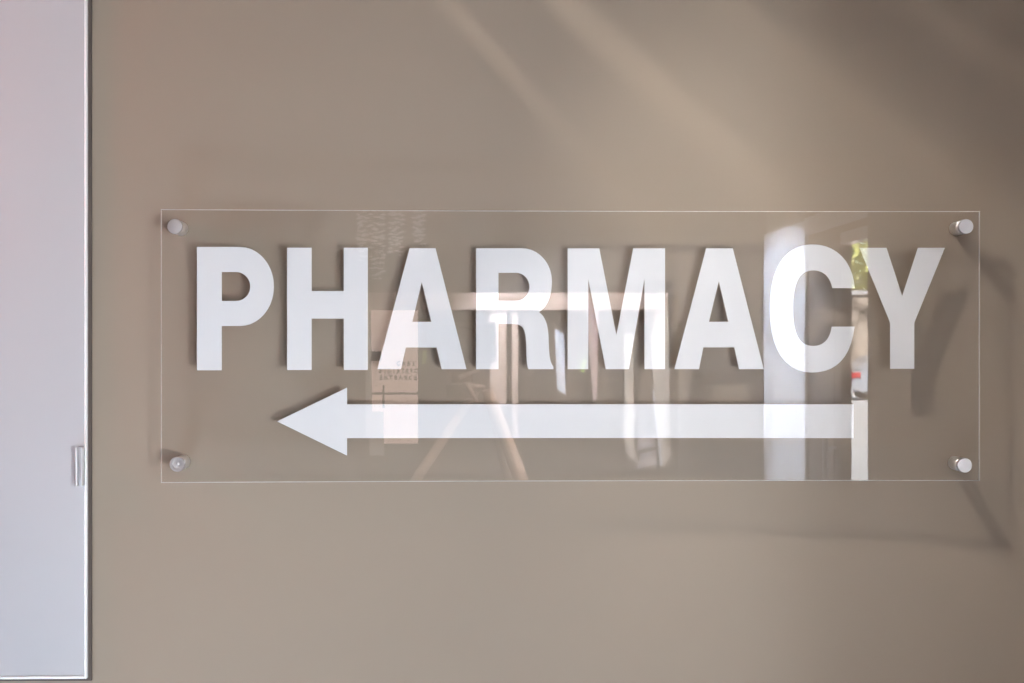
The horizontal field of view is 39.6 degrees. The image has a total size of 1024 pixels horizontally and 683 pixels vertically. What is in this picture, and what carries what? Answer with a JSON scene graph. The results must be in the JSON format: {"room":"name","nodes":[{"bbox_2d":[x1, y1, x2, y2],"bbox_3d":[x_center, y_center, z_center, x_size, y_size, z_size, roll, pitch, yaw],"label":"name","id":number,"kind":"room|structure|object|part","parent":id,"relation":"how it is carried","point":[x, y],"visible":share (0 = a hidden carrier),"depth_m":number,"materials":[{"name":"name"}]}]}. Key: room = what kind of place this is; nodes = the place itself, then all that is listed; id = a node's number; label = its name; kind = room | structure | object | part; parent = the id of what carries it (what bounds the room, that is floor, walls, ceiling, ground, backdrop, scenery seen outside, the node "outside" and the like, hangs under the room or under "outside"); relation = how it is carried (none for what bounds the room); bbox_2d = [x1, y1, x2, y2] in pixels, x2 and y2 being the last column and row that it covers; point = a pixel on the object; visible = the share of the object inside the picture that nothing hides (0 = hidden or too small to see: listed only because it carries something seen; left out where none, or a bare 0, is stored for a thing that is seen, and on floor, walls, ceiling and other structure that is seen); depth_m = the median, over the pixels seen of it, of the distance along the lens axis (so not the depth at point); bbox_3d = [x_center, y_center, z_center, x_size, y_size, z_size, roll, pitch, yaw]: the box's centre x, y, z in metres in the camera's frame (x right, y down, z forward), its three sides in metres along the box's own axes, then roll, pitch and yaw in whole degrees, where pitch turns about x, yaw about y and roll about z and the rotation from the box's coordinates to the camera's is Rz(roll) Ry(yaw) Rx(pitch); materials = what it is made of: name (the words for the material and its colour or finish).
{"room":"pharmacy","nodes":[
{"label":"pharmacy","id":0,"kind":"room"},
{"bbox_2d":[0,0,1023,682],"bbox_3d":[-0.684,0.355,1.671,4.500,2.900,0.150,0,0,-1],"label":"wall","id":1,"kind":"structure","parent":0,"point":[505,114],"depth_m":1.61,"materials":[{"name":"beige paint"}]},
{"bbox_2d":[0,0,91,680],"bbox_3d":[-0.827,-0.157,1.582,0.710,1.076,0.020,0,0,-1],"label":"door","id":2,"kind":"structure","parent":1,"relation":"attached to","point":[46,45],"depth_m":1.59,"materials":[{"name":"grey paint"}]},
{"bbox_3d":[-0.482,0.140,1.587,0.008,0.043,0.012,0,0,-1],"label":"finger pull","id":3,"kind":"part","parent":2,"relation":"part of","materials":[{"name":"white plastic"}]},
{"bbox_2d":[161,209,979,482],"bbox_3d":[0.068,0.005,1.597,0.914,0.303,0.035,0,0,-1],"label":"sign","id":4,"kind":"object","parent":1,"relation":"attached to","point":[329,421],"visible":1,"depth_m":1.60,"materials":[{"name":"clear plastic"}]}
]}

